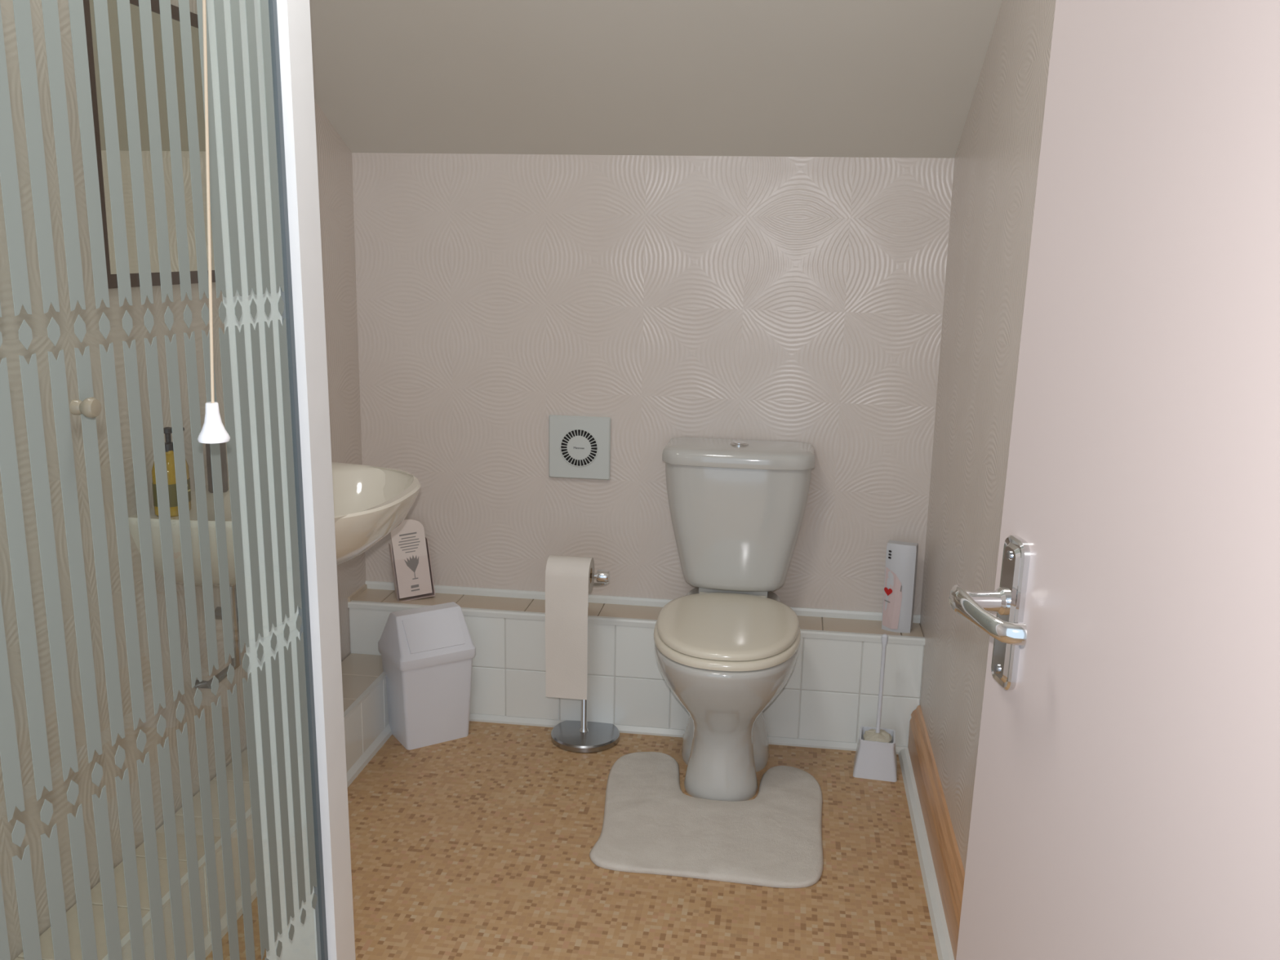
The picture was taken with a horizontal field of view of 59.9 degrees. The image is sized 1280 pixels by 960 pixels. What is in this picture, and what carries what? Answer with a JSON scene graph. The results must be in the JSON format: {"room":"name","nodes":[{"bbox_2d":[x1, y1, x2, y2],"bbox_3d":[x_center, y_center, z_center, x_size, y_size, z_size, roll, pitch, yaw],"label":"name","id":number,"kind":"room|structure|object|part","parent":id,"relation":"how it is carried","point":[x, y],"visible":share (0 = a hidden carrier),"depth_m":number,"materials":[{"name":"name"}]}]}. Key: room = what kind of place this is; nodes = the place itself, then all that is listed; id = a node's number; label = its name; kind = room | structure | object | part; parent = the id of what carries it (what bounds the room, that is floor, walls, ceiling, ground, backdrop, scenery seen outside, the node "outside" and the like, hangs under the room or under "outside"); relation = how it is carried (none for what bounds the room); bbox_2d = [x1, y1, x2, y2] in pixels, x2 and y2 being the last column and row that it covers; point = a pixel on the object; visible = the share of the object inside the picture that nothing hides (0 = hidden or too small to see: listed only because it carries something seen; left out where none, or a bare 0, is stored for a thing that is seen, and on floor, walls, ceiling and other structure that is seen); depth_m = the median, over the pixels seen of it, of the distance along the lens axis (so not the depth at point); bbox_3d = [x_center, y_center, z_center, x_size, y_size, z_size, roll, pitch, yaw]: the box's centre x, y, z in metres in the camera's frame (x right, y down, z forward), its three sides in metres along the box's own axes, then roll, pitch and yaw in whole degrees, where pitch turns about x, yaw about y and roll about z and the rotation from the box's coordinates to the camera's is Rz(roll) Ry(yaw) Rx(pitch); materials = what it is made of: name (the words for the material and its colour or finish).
{"room":"bathroom","nodes":[
{"label":"bathroom","id":0,"kind":"room"},
{"bbox_2d":[0,0,365,959],"bbox_3d":[-1.055,-0.123,1.355,0.080,2.250,3.486,3,12,8],"label":"wall","id":1,"kind":"structure","parent":0,"point":[335,170],"depth_m":1.95,"materials":[{"name":"paint"}]},
{"bbox_2d":[83,0,215,288],"bbox_3d":[-0.879,-0.640,2.146,0.012,0.512,0.583,3,12,8],"label":"wall mirror","id":2,"kind":"object","parent":1,"relation":"attached to","point":[88,5],"visible":0.28,"depth_m":2.01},
{"bbox_2d":[128,462,420,688],"bbox_3d":[-0.686,0.220,2.323,0.429,0.409,0.584,3,12,8],"label":"basin","id":3,"kind":"object","parent":1,"relation":"attached to","point":[371,502],"visible":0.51,"depth_m":2.19,"materials":[{"name":"white ceramic"}]},
{"bbox_2d":[151,426,191,517],"bbox_3d":[-0.866,-0.018,2.051,0.052,0.162,0.073,3,12,8],"label":"soap bottle","id":4,"kind":"object","parent":3,"relation":"on","point":[169,449],"visible":0.45,"depth_m":2.03,"materials":[{"name":"yellow plastic"}]},
{"bbox_2d":[205,442,228,493],"bbox_3d":[-0.853,-0.048,2.237,0.038,0.144,0.038,3,12,8],"label":"bottle","id":5,"kind":"object","parent":3,"relation":"on","point":[222,446],"visible":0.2,"depth_m":2.23,"materials":[{"name":"plastic"}]},
{"bbox_3d":[-0.684,0.110,2.299,0.429,0.185,0.584,3,12,8],"label":"bowl","id":6,"kind":"part","parent":3,"relation":"part of","materials":[{"name":"beige ceramic"}]},
{"bbox_2d":[347,583,367,602],"bbox_3d":[-0.796,0.318,3.136,0.006,0.014,0.125,3,12,8],"label":"trim","id":7,"kind":"structure","parent":1,"relation":"attached to","point":[363,588],"depth_m":3.13,"materials":[{"name":"beige tile"}]},
{"bbox_2d":[13,653,391,959],"bbox_3d":[-0.862,0.764,2.193,0.166,0.173,1.903,3,12,8],"label":"wall","id":8,"kind":"structure","parent":0,"point":[367,728],"depth_m":2.16,"materials":[{"name":"tile"}]},
{"bbox_2d":[205,720,938,959],"bbox_3d":[-0.259,1.046,1.528,1.721,0.080,3.566,3,12,8],"label":"floor","id":9,"kind":"structure","parent":0,"point":[477,846],"depth_m":2.34,"materials":[{"name":"tile"}]},
{"bbox_2d":[0,0,355,959],"bbox_3d":[-0.614,0.047,1.324,0.156,1.930,0.878,2,12,8],"label":"shower door","id":10,"kind":"structure","parent":9,"relation":"on","point":[264,194],"depth_m":1.40,"materials":[{"name":"clear glass"}]},
{"bbox_3d":[-0.568,-0.074,1.139,0.025,0.022,0.022,2,12,8],"label":"knob","id":11,"kind":"part","parent":10,"relation":"part of","materials":[{"name":"beige plastic"}]},
{"bbox_3d":[-0.510,-0.033,1.706,0.043,1.930,0.075,2,12,8],"label":"post","id":12,"kind":"part","parent":10,"relation":"part of","materials":[{"name":"white metal"}]},
{"bbox_2d":[377,601,475,750],"bbox_3d":[-0.569,0.513,2.972,0.212,0.352,0.177,-7,14,-32],"label":"bin","id":13,"kind":"object","parent":9,"relation":"on","point":[428,653],"visible":0.99,"depth_m":2.91,"materials":[{"name":"white plastic"}]},
{"bbox_2d":[377,601,475,671],"bbox_3d":[-0.567,0.403,2.948,0.212,0.126,0.177,-7,14,-32],"label":"hood","id":14,"kind":"object","parent":13,"relation":"attached to","point":[434,637],"depth_m":2.90,"materials":[{"name":"white plastic"}]},
{"bbox_2d":[551,568,619,752],"bbox_3d":[-0.143,0.454,2.944,0.185,0.495,0.185,3,12,8],"label":"stand","id":15,"kind":"object","parent":9,"relation":"on","point":[583,735],"visible":0.78,"depth_m":2.96,"materials":[{"name":"silver metal"}]},
{"bbox_2d":[545,555,594,699],"bbox_3d":[-0.180,0.375,2.862,0.110,0.365,0.095,3,12,8],"label":"toilet roll","id":16,"kind":"object","parent":15,"relation":"hanging from","point":[569,584],"visible":0.98,"depth_m":2.81,"materials":[{"name":"paper"}]},
{"bbox_2d":[589,751,823,888],"bbox_3d":[0.163,0.776,2.606,0.528,0.016,0.567,3,12,8],"label":"bath mat","id":17,"kind":"object","parent":9,"relation":"on","point":[773,838],"visible":1,"depth_m":2.52,"materials":[{"name":"white fabric"}]},
{"bbox_2d":[653,436,814,801],"bbox_3d":[0.220,0.341,2.753,0.389,0.810,0.601,3,12,8],"label":"toilet","id":18,"kind":"object","parent":9,"relation":"on","point":[726,648],"visible":1,"depth_m":2.79,"materials":[{"name":"white ceramic"}]},
{"bbox_3d":[0.209,0.372,2.682,0.355,0.019,0.439,3,12,8],"label":"seat","id":19,"kind":"part","parent":18,"relation":"part of","materials":[{"name":"beige plastic"}]},
{"bbox_3d":[0.212,0.348,2.694,0.345,0.020,0.452,3,12,8],"label":"lid","id":20,"kind":"part","parent":18,"relation":"part of","materials":[{"name":"beige plastic"}]},
{"bbox_3d":[0.256,-0.068,2.877,0.389,0.044,0.184,3,12,8],"label":"cistern lid","id":21,"kind":"part","parent":18,"relation":"part of","materials":[{"name":"white ceramic"}]},
{"bbox_2d":[853,633,897,782],"bbox_3d":[0.606,0.564,2.807,0.109,0.366,0.109,4,12,12],"label":"toilet brush","id":22,"kind":"object","parent":9,"relation":"on","point":[875,757],"visible":1,"depth_m":2.79,"materials":[{"name":"white plastic"}]},
{"bbox_3d":[0.608,0.515,2.797,0.017,0.266,0.017,4,12,12],"label":"brush handle","id":23,"kind":"part","parent":22,"relation":"part of","materials":[{"name":"white plastic"}]},
{"bbox_2d":[347,152,954,754],"bbox_3d":[-0.013,-0.090,2.979,1.721,1.549,0.223,3,12,8],"label":"wall","id":24,"kind":"structure","parent":0,"point":[664,298],"depth_m":2.96,"materials":[{"name":"paper"}]},
{"bbox_2d":[388,519,435,601],"bbox_3d":[-0.638,0.223,3.105,0.118,0.232,0.054,-4,13,-22],"label":"box","id":25,"kind":"object","parent":24,"relation":"on","point":[410,555],"visible":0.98,"depth_m":3.10,"materials":[{"name":"white cardboard"}]},
{"bbox_2d":[548,414,610,479],"bbox_3d":[-0.164,-0.089,3.023,0.170,0.173,0.020,3,12,8],"label":"fan","id":26,"kind":"object","parent":24,"relation":"attached to","point":[580,446],"visible":1,"depth_m":3.02,"materials":[{"name":"white plastic"}]},
{"bbox_3d":[-0.035,0.381,2.982,1.561,0.017,0.016,3,12,8],"label":"edge trim","id":27,"kind":"part","parent":24,"relation":"part of","materials":[{"name":"beige tile"}]},
{"bbox_2d":[364,580,919,622],"bbox_3d":[-0.017,0.338,3.098,1.561,0.021,0.008,3,12,8],"label":"trim","id":28,"kind":"structure","parent":24,"relation":"attached to","point":[829,613],"depth_m":3.10,"materials":[{"name":"beige plastic"}]},
{"bbox_2d":[881,540,918,632],"bbox_3d":[0.681,0.280,2.916,0.076,0.236,0.053,6,13,21],"label":"packet","id":29,"kind":"object","parent":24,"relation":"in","point":[901,557],"visible":1,"depth_m":2.90,"materials":[{"name":"white cardboard"}]},
{"bbox_3d":[0.661,0.311,2.907,0.049,0.164,0.005,9,14,33],"label":"pink panel","id":30,"kind":"part","parent":29,"relation":"part of","materials":[{"name":"pink cardboard"}]},
{"bbox_2d":[309,0,1002,158],"bbox_3d":[-0.222,-0.856,1.124,1.721,0.829,3.566,3,12,8],"label":"ceiling","id":31,"kind":"structure","parent":0,"point":[846,78],"depth_m":2.51,"materials":[{"name":"white paint"}]},
{"bbox_2d":[197,0,230,444],"bbox_3d":[-0.389,-0.600,1.013,0.104,1.151,0.080,3,12,8],"label":"pull cord","id":32,"kind":"object","parent":31,"relation":"hanging from","point":[213,430],"visible":1,"depth_m":1.11,"materials":[{"name":"plastic"}]},
{"bbox_3d":[-0.400,-0.619,1.010,0.050,1.112,0.003,3,12,8],"label":"cord","id":33,"kind":"part","parent":32,"relation":"part of","materials":[{"name":"fabric"}]},
{"bbox_3d":[-0.435,-0.059,1.133,0.032,0.040,0.032,3,12,8],"label":"bell pull","id":34,"kind":"part","parent":32,"relation":"part of","materials":[{"name":"white plastic"}]},
{"bbox_2d":[920,0,1056,871],"bbox_3d":[0.570,-0.046,1.140,0.080,2.250,3.486,3,12,8],"label":"wall","id":35,"kind":"structure","parent":0,"point":[997,155],"depth_m":2.23,"materials":[{"name":"paint"}]},
{"bbox_2d":[897,705,964,959],"bbox_3d":[0.525,0.926,1.640,0.048,0.140,2.649,3,12,8],"label":"baseboard","id":36,"kind":"structure","parent":35,"relation":"attached to","point":[942,869],"depth_m":2.38,"materials":[{"name":"brown wood"}]},
{"bbox_2d":[949,0,1279,959],"bbox_3d":[0.350,0.177,0.691,0.092,1.968,0.709,1,12,-5],"label":"door","id":37,"kind":"structure","parent":35,"relation":"in","point":[1126,802],"depth_m":0.78,"materials":[{"name":"paint"}]},
{"bbox_3d":[0.297,0.117,0.958,0.023,0.027,0.098,-3,13,-21],"label":"lever","id":38,"kind":"part","parent":37,"relation":"part of","materials":[{"name":"silver metal"}]},
{"bbox_3d":[0.330,0.119,0.994,0.009,0.138,0.042,1,12,-5],"label":"handle","id":39,"kind":"part","parent":37,"relation":"part of","materials":[{"name":"silver metal"}]}
]}

